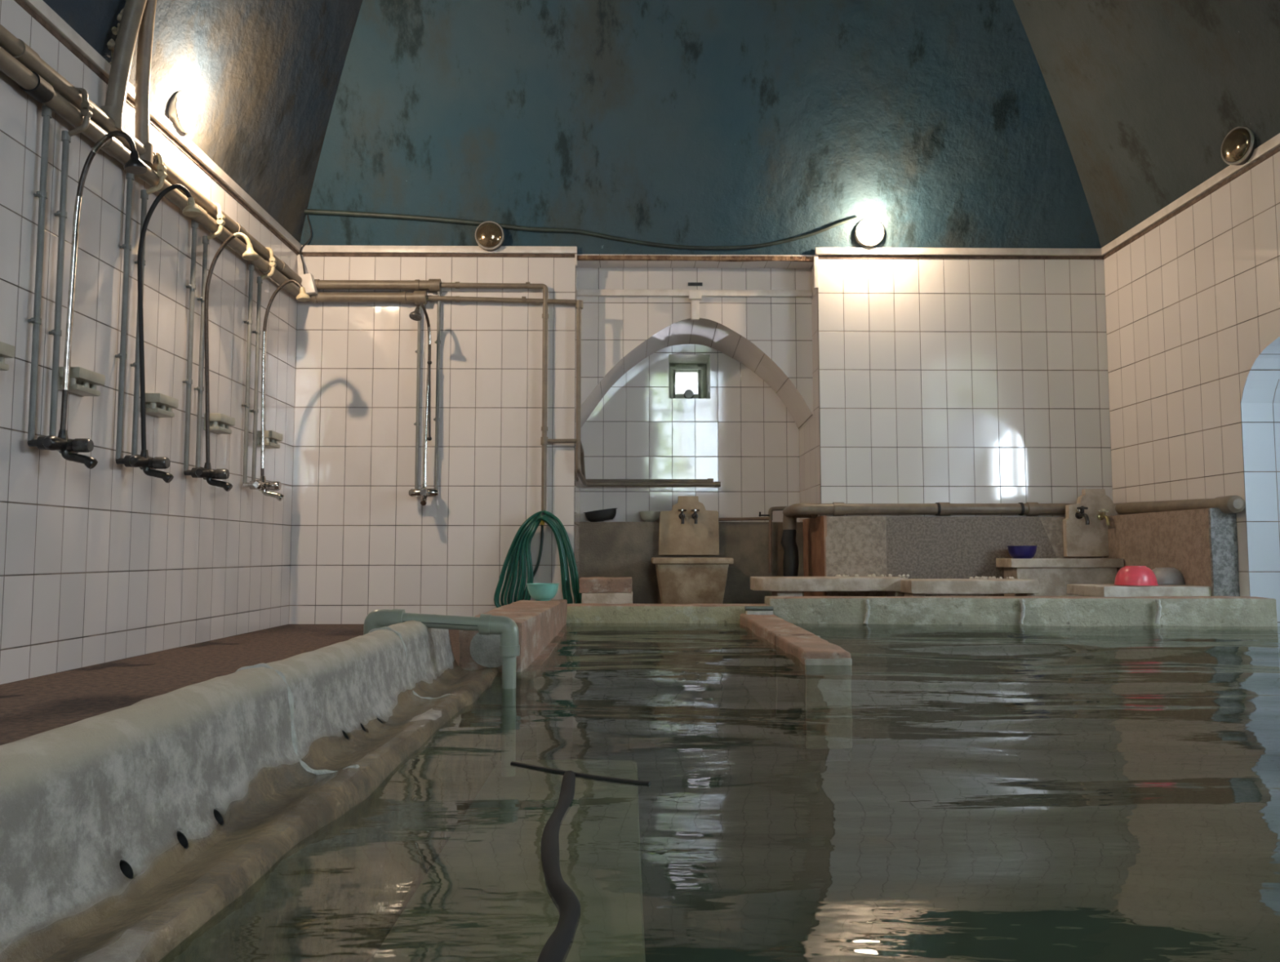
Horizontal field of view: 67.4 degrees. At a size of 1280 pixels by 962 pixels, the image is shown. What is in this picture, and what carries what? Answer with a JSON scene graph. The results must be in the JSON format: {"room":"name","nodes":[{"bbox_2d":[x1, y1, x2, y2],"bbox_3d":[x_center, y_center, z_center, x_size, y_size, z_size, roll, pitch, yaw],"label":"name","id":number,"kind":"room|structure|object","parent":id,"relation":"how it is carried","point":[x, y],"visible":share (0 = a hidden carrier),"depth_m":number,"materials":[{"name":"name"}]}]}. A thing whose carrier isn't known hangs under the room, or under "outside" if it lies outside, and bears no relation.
{"room":"spa","nodes":[
{"label":"spa","id":0,"kind":"room"},
{"bbox_2d":[0,0,297,684],"bbox_3d":[-2.671,-0.762,2.135,0.120,2.920,10.610,0,-4,-1],"label":"wall","id":1,"kind":"structure","parent":0,"point":[109,561],"depth_m":4.89,"materials":[{"name":"white tile"}]},
{"bbox_2d":[0,341,15,370],"bbox_3d":[-2.580,-0.502,3.777,0.105,0.105,0.216,0,-4,-1],"label":"soap dish","id":2,"kind":"object","parent":1,"relation":"attached to","point":[6,350],"visible":1,"depth_m":3.84,"materials":[{"name":"beige ceramic"}]},
{"bbox_2d":[0,361,8,370],"bbox_3d":[-2.581,-0.464,3.775,0.082,0.028,0.196,0,-4,-1],"label":"tray","id":3,"kind":"object","parent":2,"relation":"on","point":[3,366],"depth_m":3.84,"materials":[{"name":"beige ceramic"}]},
{"bbox_2d":[0,341,15,358],"bbox_3d":[-2.575,-0.529,3.780,0.095,0.051,0.216,0,-4,-1],"label":"tray","id":4,"kind":"object","parent":2,"relation":"on","point":[6,350],"depth_m":3.84,"materials":[{"name":"beige ceramic"}]},
{"bbox_2d":[57,366,105,396],"bbox_3d":[-2.588,-0.458,4.447,0.105,0.105,0.216,0,-4,-1],"label":"soap dish","id":5,"kind":"object","parent":1,"relation":"attached to","point":[83,382],"visible":0.92,"depth_m":4.41,"materials":[{"name":"beige ceramic"}]},
{"bbox_2d":[60,383,100,395],"bbox_3d":[-2.590,-0.420,4.444,0.082,0.028,0.196,0,-4,-1],"label":"tray","id":6,"kind":"object","parent":5,"relation":"on","point":[85,389],"depth_m":4.44,"materials":[{"name":"beige ceramic"}]},
{"bbox_2d":[58,366,105,385],"bbox_3d":[-2.583,-0.485,4.449,0.095,0.051,0.216,0,-4,-1],"label":"tray","id":7,"kind":"object","parent":5,"relation":"on","point":[80,375],"depth_m":4.40,"materials":[{"name":"beige ceramic"}]},
{"bbox_2d":[27,87,147,468],"bbox_3d":[-2.418,-0.931,4.237,0.439,1.759,0.222,0,-4,-1],"label":"shower","id":8,"kind":"object","parent":1,"relation":"attached to","point":[69,448],"visible":1,"depth_m":4.21,"materials":[{"name":"grey metal"}]},
{"bbox_2d":[13,0,302,255],"bbox_3d":[-2.596,-2.200,2.243,0.030,0.087,10.610,0,-4,-1],"label":"trim","id":9,"kind":"structure","parent":1,"relation":"attached to","point":[39,10],"depth_m":5.27,"materials":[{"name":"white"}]},
{"bbox_2d":[115,151,202,483],"bbox_3d":[-2.461,-0.873,4.941,0.370,1.769,0.222,0,-4,-1],"label":"shower","id":10,"kind":"object","parent":1,"relation":"attached to","point":[148,464],"visible":1,"depth_m":4.90,"materials":[{"name":"grey metal"}]},
{"bbox_2d":[145,392,178,417],"bbox_3d":[-2.597,-0.408,5.191,0.105,0.105,0.216,0,-4,-1],"label":"soap dish","id":11,"kind":"object","parent":1,"relation":"attached to","point":[159,405],"visible":0.78,"depth_m":5.14,"materials":[{"name":"beige ceramic"}]},
{"bbox_2d":[145,407,174,417],"bbox_3d":[-2.599,-0.369,5.189,0.082,0.028,0.196,0,-4,-1],"label":"tray","id":12,"kind":"object","parent":11,"relation":"on","point":[155,411],"depth_m":5.16,"materials":[{"name":"beige ceramic"}]},
{"bbox_2d":[145,392,178,408],"bbox_3d":[-2.592,-0.435,5.194,0.095,0.051,0.216,0,-4,-1],"label":"tray","id":13,"kind":"object","parent":11,"relation":"on","point":[158,400],"depth_m":5.13,"materials":[{"name":"beige ceramic"}]},
{"bbox_2d":[204,413,235,434],"bbox_3d":[-2.607,-0.354,5.956,0.105,0.105,0.216,0,-4,-1],"label":"soap dish","id":14,"kind":"object","parent":1,"relation":"attached to","point":[220,423],"visible":0.89,"depth_m":5.89,"materials":[{"name":"beige ceramic"}]},
{"bbox_2d":[209,426,231,434],"bbox_3d":[-2.608,-0.316,5.953,0.082,0.028,0.196,0,-4,-1],"label":"tray","id":15,"kind":"object","parent":14,"relation":"on","point":[216,429],"depth_m":5.93,"materials":[{"name":"beige ceramic"}]},
{"bbox_2d":[209,413,235,425],"bbox_3d":[-2.602,-0.381,5.958,0.095,0.051,0.216,0,-4,-1],"label":"tray","id":16,"kind":"object","parent":14,"relation":"on","point":[215,419],"depth_m":5.88,"materials":[{"name":"beige ceramic"}]},
{"bbox_2d":[182,202,258,491],"bbox_3d":[-2.463,-0.820,5.675,0.384,1.765,0.222,0,-4,-1],"label":"shower","id":17,"kind":"object","parent":1,"relation":"attached to","point":[211,475],"visible":0.99,"depth_m":5.64,"materials":[{"name":"grey metal"}]},
{"bbox_2d":[257,430,283,448],"bbox_3d":[-2.618,-0.292,6.798,0.105,0.105,0.216,0,-4,-1],"label":"soap dish","id":18,"kind":"object","parent":1,"relation":"attached to","point":[272,437],"visible":0.96,"depth_m":6.72,"materials":[{"name":"beige ceramic"}]},
{"bbox_2d":[259,441,279,448],"bbox_3d":[-2.619,-0.254,6.795,0.082,0.028,0.196,0,-4,-1],"label":"tray","id":19,"kind":"object","parent":18,"relation":"on","point":[267,444],"depth_m":6.77,"materials":[{"name":"beige ceramic"}]},
{"bbox_2d":[258,430,283,440],"bbox_3d":[-2.613,-0.319,6.800,0.095,0.051,0.216,0,-4,-1],"label":"tray","id":20,"kind":"object","parent":18,"relation":"on","point":[269,435],"depth_m":6.71,"materials":[{"name":"beige ceramic"}]},
{"bbox_2d":[241,246,310,501],"bbox_3d":[-2.461,-0.751,6.524,0.411,1.776,0.222,0,-4,-1],"label":"shower","id":21,"kind":"object","parent":1,"relation":"attached to","point":[262,485],"visible":0.99,"depth_m":6.50,"materials":[{"name":"grey metal"}]},
{"bbox_2d":[0,23,713,511],"bbox_3d":[-2.146,-0.831,5.212,2.639,1.814,7.996,-2,-5,23],"label":"pipe","id":22,"kind":"object","parent":1,"relation":"attached to","point":[15,46],"visible":0.8,"depth_m":7.04,"materials":[{"name":"beige metal"}]},
{"bbox_2d":[0,46,720,486],"bbox_3d":[-2.123,-0.910,5.218,2.677,1.460,7.990,-2,-5,24],"label":"pipe","id":23,"kind":"object","parent":1,"relation":"attached to","point":[29,82],"visible":0.8,"depth_m":6.21,"materials":[{"name":"beige metal"}]},
{"bbox_2d":[42,0,362,243],"bbox_3d":[-1.853,-3.816,2.339,1.556,3.340,10.740,0,-4,-1],"label":"ceiling","id":24,"kind":"structure","parent":0,"point":[261,78],"depth_m":6.15,"materials":[{"name":"paint"}]},
{"bbox_2d":[100,0,146,131],"bbox_3d":[-2.501,-2.166,4.731,0.274,0.898,0.100,0,-4,3],"label":"vent pipe","id":25,"kind":"object","parent":24,"relation":"attached to","point":[133,11],"visible":0.91,"depth_m":4.69,"materials":[{"name":"beige plastic"}]},
{"bbox_2d":[134,0,156,166],"bbox_3d":[-2.503,-2.172,4.891,0.103,1.017,0.436,3,-5,-32],"label":"vent pipe","id":26,"kind":"object","parent":24,"relation":"attached to","point":[145,34],"visible":0.84,"depth_m":4.91,"materials":[{"name":"grey metal"}]},
{"bbox_2d":[168,90,196,133],"bbox_3d":[-2.598,-2.100,5.468,0.107,0.227,0.227,0,-4,-1],"label":"lamp","id":27,"kind":"object","parent":24,"relation":"attached to","point":[181,111],"visible":0.95,"depth_m":5.41,"materials":[{"name":"beige glass"}]},
{"bbox_2d":[297,214,317,295],"bbox_3d":[-2.583,-1.751,7.440,0.195,0.654,0.159,0,-4,-1],"label":"junction box","id":28,"kind":"object","parent":24,"relation":"attached to","point":[308,282],"visible":0.88,"depth_m":7.37,"materials":[{"name":"white plastic"}]},
{"bbox_2d":[0,623,706,742],"bbox_3d":[0.560,0.755,2.508,6.555,0.050,11.700,0,-4,-1],"label":"floor","id":29,"kind":"structure","parent":0,"point":[28,706],"depth_m":4.32,"materials":[{"name":"stone"}]},
{"bbox_2d":[581,591,632,604],"bbox_3d":[-0.237,0.942,7.047,0.373,0.266,0.405,0,-4,-1],"label":"stone block","id":30,"kind":"object","parent":29,"relation":"on","point":[603,597],"visible":0.31,"depth_m":6.86,"materials":[{"name":"stone"}]},
{"bbox_2d":[579,576,632,592],"bbox_3d":[-0.248,0.763,7.061,0.388,0.113,0.409,0,-4,-1],"label":"stone block","id":31,"kind":"object","parent":30,"relation":"on","point":[587,584],"visible":1,"depth_m":6.86,"materials":[{"name":"beige stone"}]},
{"bbox_2d":[651,557,733,604],"bbox_3d":[0.411,0.871,7.740,0.630,0.505,0.555,0,-4,-1],"label":"basin","id":32,"kind":"object","parent":29,"relation":"on","point":[695,580],"visible":0.69,"depth_m":7.53,"materials":[{"name":"stone"}]},
{"bbox_2d":[750,576,908,596],"bbox_3d":[1.374,0.885,7.018,1.096,0.369,0.394,0,-4,-1],"label":"bench","id":33,"kind":"object","parent":29,"relation":"on","point":[778,585],"visible":0.57,"depth_m":6.84,"materials":[{"name":"beige stone"}]},
{"bbox_2d":[835,573,909,577],"bbox_3d":[1.742,0.713,7.189,0.551,0.035,0.073,0,-4,-1],"label":"crumbs","id":34,"kind":"object","parent":33,"relation":"on","point":[837,575],"visible":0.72,"depth_m":7.18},
{"bbox_2d":[898,578,1039,595],"bbox_3d":[2.306,0.870,6.748,0.895,0.362,0.334,0,-4,-1],"label":"bench","id":35,"kind":"object","parent":29,"relation":"on","point":[910,587],"visible":0.56,"depth_m":6.60,"materials":[{"name":"beige stone"}]},
{"bbox_2d":[969,575,1013,578],"bbox_3d":[2.530,0.697,6.887,0.313,0.035,0.082,0,-4,-1],"label":"crumbs","id":36,"kind":"object","parent":35,"relation":"on","point":[975,576],"visible":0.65,"depth_m":6.87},
{"bbox_2d":[995,558,1124,595],"bbox_3d":[3.101,0.824,7.094,0.823,0.504,0.295,0,-4,-1],"label":"basin","id":37,"kind":"object","parent":29,"relation":"on","point":[1053,575],"visible":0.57,"depth_m":6.98,"materials":[{"name":"stone"}]},
{"bbox_2d":[1006,545,1037,558],"bbox_3d":[2.818,0.524,7.077,0.212,0.092,0.212,0,-4,-1],"label":"bowl","id":38,"kind":"object","parent":37,"relation":"on","point":[1015,551],"visible":1,"depth_m":7.00,"materials":[{"name":"blue plastic"}]},
{"bbox_2d":[1066,583,1211,596],"bbox_3d":[3.214,0.838,6.186,0.703,0.340,0.526,0,-4,-1],"label":"bench","id":39,"kind":"object","parent":29,"relation":"on","point":[1082,589],"visible":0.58,"depth_m":5.94,"materials":[{"name":"beige stone"}]},
{"bbox_2d":[1113,565,1159,585],"bbox_3d":[3.176,0.605,6.152,0.258,0.122,0.258,0,-4,-1],"label":"bowl","id":40,"kind":"object","parent":39,"relation":"on","point":[1126,575],"visible":1,"depth_m":6.07,"materials":[{"name":"pink plastic"}]},
{"bbox_2d":[1151,567,1185,584],"bbox_3d":[3.457,0.624,6.315,0.236,0.109,0.236,0,-4,-1],"label":"bowl","id":41,"kind":"object","parent":39,"relation":"on","point":[1164,575],"visible":0.82,"depth_m":6.23,"materials":[{"name":"plastic"}]},
{"bbox_2d":[288,256,575,623],"bbox_3d":[-1.599,-0.327,7.942,2.170,2.920,1.010,0,-4,-1],"label":"wall","id":42,"kind":"structure","parent":0,"point":[361,544],"depth_m":7.44,"materials":[{"name":"white tile"}]},
{"bbox_2d":[408,287,441,505],"bbox_3d":[-1.638,-0.669,7.207,0.220,1.708,0.507,0,-4,-1],"label":"shower","id":43,"kind":"object","parent":42,"relation":"attached to","point":[415,315],"visible":0.99,"depth_m":7.37,"materials":[{"name":"grey metal"}]},
{"bbox_2d":[298,244,577,257],"bbox_3d":[-1.584,-1.801,7.532,2.176,0.082,0.030,0,-4,-1],"label":"trim","id":44,"kind":"structure","parent":42,"relation":"attached to","point":[308,250],"depth_m":7.53,"materials":[{"name":"white tile"}]},
{"bbox_2d":[493,510,582,608],"bbox_3d":[-0.759,0.645,7.279,0.672,0.842,0.196,0,-4,-1],"label":"garden hose","id":45,"kind":"object","parent":42,"relation":"hanging from","point":[519,549],"visible":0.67,"depth_m":7.22,"materials":[{"name":"green plastic"}]},
{"bbox_2d":[574,253,577,266],"bbox_3d":[-0.504,-1.738,7.559,0.016,0.092,0.032,0,-4,-1],"label":"strip","id":46,"kind":"object","parent":42,"relation":"attached to","point":[575,255],"visible":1,"depth_m":7.54,"materials":[{"name":"white plastic"}]},
{"bbox_2d":[577,254,813,262],"bbox_3d":[0.446,-1.759,7.585,1.916,0.044,0.039,0,-4,-1],"label":"trim","id":47,"kind":"structure","parent":42,"relation":"attached to","point":[638,257],"depth_m":7.57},
{"bbox_2d":[573,266,580,603],"bbox_3d":[-0.510,-0.295,7.893,0.001,2.850,0.890,0,-4,-1],"label":"wall","id":48,"kind":"structure","parent":0,"point":[577,480],"depth_m":7.68,"materials":[{"name":"white tile"}]},
{"bbox_2d":[580,343,799,521],"bbox_3d":[0.436,-0.087,8.336,1.910,2.500,0.001,0,-4,-1],"label":"wall","id":49,"kind":"structure","parent":0,"point":[744,437],"depth_m":8.35,"materials":[{"name":"white tile"}]},
{"bbox_2d":[668,354,710,398],"bbox_3d":[0.430,-0.896,8.647,0.363,0.402,0.500,0,-4,-1],"label":"window","id":50,"kind":"structure","parent":49,"relation":"in","point":[700,364],"depth_m":8.79,"materials":[{"name":"clear glass"}]},
{"bbox_2d":[578,521,804,604],"bbox_3d":[0.437,0.753,8.182,1.911,0.809,0.185,0,-4,-1],"label":"wall","id":51,"kind":"structure","parent":0,"point":[606,548],"depth_m":8.10,"materials":[{"name":"stone"}]},
{"bbox_2d":[583,507,617,521],"bbox_3d":[-0.338,0.292,8.203,0.291,0.122,0.182,0,-4,2],"label":"basin","id":52,"kind":"object","parent":51,"relation":"on","point":[607,513],"visible":1,"depth_m":8.14,"materials":[{"name":"rubber"}]},
{"bbox_2d":[638,511,660,521],"bbox_3d":[0.082,0.305,8.207,0.188,0.086,0.188,0,-4,-1],"label":"bowl","id":53,"kind":"object","parent":51,"relation":"on","point":[646,516],"visible":0.98,"depth_m":8.14,"materials":[{"name":"plastic"}]},
{"bbox_2d":[658,496,719,555],"bbox_3d":[0.411,0.371,8.024,0.508,0.495,0.188,0,-4,-1],"label":"panel","id":54,"kind":"object","parent":51,"relation":"attached to","point":[688,528],"visible":1,"depth_m":8.06,"materials":[{"name":"stone"}]},
{"bbox_2d":[678,508,686,524],"bbox_3d":[0.353,0.294,8.000,0.069,0.132,0.130,0,-4,-1],"label":"tap","id":55,"kind":"object","parent":54,"relation":"on","point":[682,512],"depth_m":8.06,"materials":[{"name":"silver metal"}]},
{"bbox_2d":[691,508,699,524],"bbox_3d":[0.462,0.294,8.002,0.069,0.132,0.130,0,-4,-1],"label":"tap","id":56,"kind":"object","parent":54,"relation":"on","point":[695,512],"depth_m":8.06,"materials":[{"name":"silver metal"}]},
{"bbox_2d":[718,506,786,573],"bbox_3d":[0.956,0.492,8.083,0.590,0.563,0.036,0,-4,-1],"label":"pipe","id":57,"kind":"object","parent":51,"relation":"attached to","point":[771,509],"visible":0.98,"depth_m":8.08,"materials":[{"name":"beige metal"}]},
{"bbox_2d":[577,267,813,414],"bbox_3d":[0.444,-1.124,7.762,1.910,1.216,0.001,0,-4,-1],"label":"wall","id":58,"kind":"structure","parent":0,"point":[612,326],"depth_m":7.78,"materials":[{"name":"white tile"}]},
{"bbox_2d":[577,288,812,297],"bbox_3d":[0.444,-1.519,7.771,1.900,0.053,0.039,0,-4,-1],"label":"duct","id":59,"kind":"object","parent":58,"relation":"attached to","point":[580,292],"visible":1,"depth_m":7.75,"materials":[{"name":"white plastic"}]},
{"bbox_2d":[688,290,702,319],"bbox_3d":[0.444,-1.413,7.741,0.103,0.226,0.065,0,-4,-1],"label":"wall bracket","id":60,"kind":"object","parent":59,"relation":"hanging from","point":[694,295],"visible":1,"depth_m":7.73,"materials":[{"name":"white plastic"}]},
{"bbox_2d":[688,282,702,285],"bbox_3d":[0.448,-1.596,7.791,0.117,0.026,0.012,0,-4,-1],"label":"wall slot","id":61,"kind":"object","parent":58,"relation":"attached to","point":[689,283],"visible":1,"depth_m":7.79,"materials":[{"name":"black metal"}]},
{"bbox_2d":[577,253,813,268],"bbox_3d":[0.445,-1.758,7.707,1.910,0.040,0.245,0,-4,-1],"label":"trim","id":62,"kind":"structure","parent":58,"relation":"attached to","point":[580,264],"depth_m":7.70,"materials":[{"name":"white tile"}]},
{"bbox_2d":[580,317,813,430],"bbox_3d":[0.440,-0.878,8.069,1.910,0.837,0.650,0,-4,-1],"label":"arch","id":63,"kind":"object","parent":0,"point":[704,331],"depth_m":8.06,"materials":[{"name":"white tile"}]},
{"bbox_2d":[300,0,1101,254],"bbox_3d":[0.509,-3.470,6.948,6.395,3.340,1.556,0,-4,-1],"label":"ceiling","id":64,"kind":"structure","parent":0,"point":[687,122],"depth_m":7.36,"materials":[{"name":"teal paint"}]},
{"bbox_2d":[475,221,504,251],"bbox_3d":[-1.173,-1.911,7.476,0.227,0.227,0.107,0,-4,-1],"label":"lamp","id":65,"kind":"object","parent":64,"relation":"attached to","point":[489,235],"visible":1,"depth_m":7.44,"materials":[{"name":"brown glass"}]},
{"bbox_2d":[304,208,857,249],"bbox_3d":[-0.450,-1.969,7.527,4.320,0.288,0.103,0,-4,-1],"label":"cable","id":66,"kind":"object","parent":64,"relation":"attached to","point":[316,211],"visible":0.98,"depth_m":7.51,"materials":[{"name":"black rubber"}]},
{"bbox_2d":[854,217,884,247],"bbox_3d":[1.806,-1.955,7.547,0.227,0.227,0.107,0,-4,-1],"label":"lamp","id":67,"kind":"object","parent":64,"relation":"attached to","point":[868,232],"visible":1,"depth_m":7.51,"materials":[{"name":"beige glass"}]},
{"bbox_2d":[799,266,820,521],"bbox_3d":[1.392,-0.294,7.917,0.001,2.850,0.890,0,-4,-1],"label":"wall","id":68,"kind":"structure","parent":0,"point":[809,434],"depth_m":7.72,"materials":[{"name":"white tile"}]},
{"bbox_2d":[442,622,1279,787],"bbox_3d":[1.607,0.536,1.409,4.290,0.046,9.250,0,-4,-1],"label":"pool water","id":69,"kind":"object","parent":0,"point":[1037,666],"visible":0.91,"depth_m":3.93,"materials":[{"name":"green liquid"}]},
{"bbox_2d":[537,769,580,961],"bbox_3d":[-0.114,0.541,1.354,0.056,0.055,1.154,0,-4,-4],"label":"hose","id":70,"kind":"object","parent":69,"relation":"on","point":[557,946],"visible":1,"depth_m":1.20,"materials":[{"name":"black rubber"}]},
{"bbox_2d":[510,760,650,786],"bbox_3d":[-0.126,0.590,1.930,0.337,0.014,0.014,-3,-5,31],"label":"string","id":71,"kind":"object","parent":69,"relation":"on","point":[534,767],"visible":0.97,"depth_m":1.91,"materials":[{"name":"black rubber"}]},
{"bbox_2d":[569,742,1279,961],"bbox_3d":[1.542,1.292,1.377,4.620,0.050,9.300,0,-4,-1],"label":"floor","id":72,"kind":"structure","parent":0,"point":[750,851],"depth_m":3.71,"materials":[{"name":"stone"}]},
{"bbox_2d":[0,620,502,961],"bbox_3d":[-0.618,0.786,1.307,0.312,0.948,4.140,0,-4,-1],"label":"wall","id":73,"kind":"structure","parent":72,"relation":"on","point":[293,808],"depth_m":1.45,"materials":[{"name":"concrete"}]},
{"bbox_2d":[363,608,519,776],"bbox_3d":[-0.642,0.902,3.076,0.506,0.981,0.072,0,-4,-1],"label":"handrail","id":74,"kind":"object","parent":73,"relation":"attached to","point":[486,624],"visible":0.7,"depth_m":3.08,"materials":[{"name":"green plastic"}]},
{"bbox_2d":[371,760,645,961],"bbox_3d":[-0.212,0.941,0.041,0.490,0.457,6.538,0,-4,-1],"label":"step","id":75,"kind":"structure","parent":72,"relation":"on","point":[485,897],"depth_m":2.10,"materials":[{"name":"stone"}]},
{"bbox_2d":[458,599,573,760],"bbox_3d":[-0.540,1.051,4.610,0.338,0.924,2.507,0,-4,-1],"label":"wall","id":76,"kind":"structure","parent":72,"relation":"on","point":[548,734],"depth_m":3.77,"materials":[{"name":"beige stone"}]},
{"bbox_2d":[526,582,559,600],"bbox_3d":[-0.578,0.660,5.710,0.198,0.099,0.198,0,-4,-1],"label":"bowl","id":77,"kind":"object","parent":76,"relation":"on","point":[537,591],"visible":1,"depth_m":5.64,"materials":[{"name":"plastic"}]},
{"bbox_2d":[566,603,772,743],"bbox_3d":[0.166,1.194,6.005,1.291,0.842,0.257,0,-4,-1],"label":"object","id":78,"kind":"structure","parent":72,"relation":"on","point":[655,688],"depth_m":5.87,"materials":[{"name":"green stone"}]},
{"bbox_2d":[739,613,853,761],"bbox_3d":[0.727,0.943,4.778,0.232,0.423,2.275,0,-4,-1],"label":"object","id":79,"kind":"structure","parent":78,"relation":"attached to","point":[828,699],"depth_m":3.78,"materials":[{"name":"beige stone"}]},
{"bbox_2d":[746,609,773,614],"bbox_3d":[0.733,0.807,5.883,0.161,0.031,0.058,0,-4,-1],"label":"ledge","id":80,"kind":"object","parent":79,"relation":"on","point":[759,611],"visible":0.92,"depth_m":5.86,"materials":[{"name":"white stone"}]},
{"bbox_2d":[744,605,773,610],"bbox_3d":[0.730,0.780,5.883,0.172,0.028,0.028,0,-4,-1],"label":"pipe","id":81,"kind":"object","parent":80,"relation":"on","point":[746,607],"visible":1,"depth_m":5.87,"materials":[{"name":"grey metal"}]},
{"bbox_2d":[764,595,1279,755],"bbox_3d":[2.239,1.150,5.819,2.942,0.903,0.289,-1,-4,8],"label":"wall","id":82,"kind":"structure","parent":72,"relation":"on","point":[897,705],"depth_m":5.69,"materials":[{"name":"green stone"}]},
{"bbox_2d":[817,258,1112,516],"bbox_3d":[2.533,-0.323,7.994,2.275,2.920,1.010,0,-4,-1],"label":"wall","id":83,"kind":"structure","parent":0,"point":[952,380],"depth_m":7.52,"materials":[{"name":"white tile"}]},
{"bbox_2d":[802,515,827,595],"bbox_3d":[1.397,0.704,7.677,0.027,0.826,0.884,0,-4,-1],"label":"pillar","id":84,"kind":"structure","parent":83,"relation":"attached to","point":[815,529],"depth_m":7.61,"materials":[{"name":"brown wood"}]},
{"bbox_2d":[813,254,818,288],"bbox_3d":[1.389,-1.651,7.577,0.034,0.265,0.032,0,-4,-1],"label":"strip","id":85,"kind":"object","parent":83,"relation":"attached to","point":[815,268],"visible":1,"depth_m":7.56,"materials":[{"name":"white plastic"}]},
{"bbox_2d":[814,247,1103,259],"bbox_3d":[2.529,-1.797,7.583,2.295,0.082,0.030,0,-4,-1],"label":"trim","id":86,"kind":"structure","parent":83,"relation":"attached to","point":[822,252],"depth_m":7.58,"materials":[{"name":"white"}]},
{"bbox_2d":[780,495,1244,576],"bbox_3d":[2.675,0.568,7.203,3.177,0.835,1.357,-3,-5,32],"label":"drain pipe","id":87,"kind":"object","parent":83,"relation":"on","point":[1227,504],"visible":0.74,"depth_m":7.36,"materials":[{"name":"beige plastic"}]},
{"bbox_2d":[826,515,1104,595],"bbox_3d":[2.460,0.681,7.330,2.118,0.825,0.165,0,-4,-1],"label":"wall","id":88,"kind":"structure","parent":0,"point":[918,547],"depth_m":7.26,"materials":[{"name":"grey stone"}]},
{"bbox_2d":[1062,488,1119,556],"bbox_3d":[3.430,0.311,7.186,0.447,0.509,0.204,0,-4,-1],"label":"panel","id":89,"kind":"object","parent":88,"relation":"attached to","point":[1086,522],"visible":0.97,"depth_m":7.22,"materials":[{"name":"stone"}]},
{"bbox_2d":[1075,506,1089,524],"bbox_3d":[3.304,0.256,7.157,0.082,0.143,0.142,0,-4,-1],"label":"tap","id":90,"kind":"object","parent":89,"relation":"on","point":[1082,517],"depth_m":7.22,"materials":[{"name":"silver metal"}]},
{"bbox_2d":[1097,508,1110,524],"bbox_3d":[3.470,0.269,7.167,0.066,0.126,0.125,0,-4,-1],"label":"tap","id":91,"kind":"object","parent":89,"relation":"on","point":[1103,518],"depth_m":7.22,"materials":[{"name":"gold metal"}]},
{"bbox_2d":[1013,0,1279,247],"bbox_3d":[2.659,-3.812,2.395,2.210,3.340,10.740,0,-4,-1],"label":"ceiling","id":92,"kind":"structure","parent":0,"point":[1146,95],"depth_m":6.38,"materials":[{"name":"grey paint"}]},
{"bbox_2d":[1220,126,1257,165],"bbox_3d":[3.627,-2.035,5.826,0.107,0.227,0.227,1,-4,-15],"label":"lamp","id":93,"kind":"object","parent":92,"relation":"attached to","point":[1238,145],"visible":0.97,"depth_m":5.78,"materials":[{"name":"gold glass"}]},
{"bbox_2d":[1104,507,1212,595],"bbox_3d":[3.605,0.632,6.677,0.164,0.822,1.503,0,-4,-1],"label":"wall","id":94,"kind":"structure","parent":0,"point":[1180,540],"depth_m":6.43,"materials":[{"name":"brown stone"}]},
{"bbox_2d":[1208,507,1239,595],"bbox_3d":[3.612,0.576,5.928,0.165,0.822,0.024,0,-4,-1],"label":"trim","id":95,"kind":"structure","parent":94,"relation":"attached to","point":[1223,533],"depth_m":5.93,"materials":[{"name":"grey stone"}]},
{"bbox_2d":[1103,151,1279,664],"bbox_3d":[3.743,-0.447,2.192,0.001,3.540,10.610,0,-4,-1],"label":"wall","id":96,"kind":"structure","parent":0,"point":[1192,303],"depth_m":6.40,"materials":[{"name":"white tile"}]},
{"bbox_2d":[1100,133,1279,259],"bbox_3d":[3.728,-2.194,2.323,0.030,0.087,10.610,0,-4,-1],"label":"trim","id":97,"kind":"structure","parent":96,"relation":"attached to","point":[1271,147],"depth_m":6.37,"materials":[{"name":"white plastic"}]},
{"bbox_2d":[1240,336,1279,643],"bbox_3d":[4.092,-0.439,4.306,0.750,2.600,3.200,0,-4,-1],"label":"wall niche","id":98,"kind":"object","parent":96,"relation":"in","point":[1260,397],"visible":0.92,"depth_m":5.87,"materials":[{"name":"white tile"}]},
{"label":"outside","id":99,"kind":"structure","parent":0,"visible":0},
{"bbox_2d":[675,373,697,394],"bbox_3d":[0.428,-0.927,9.828,4.300,4.400,0.150,0,-4,-1],"label":"sky","id":100,"kind":"structure","parent":99,"point":[683,381],"depth_m":9.76,"materials":[{"name":"white"}]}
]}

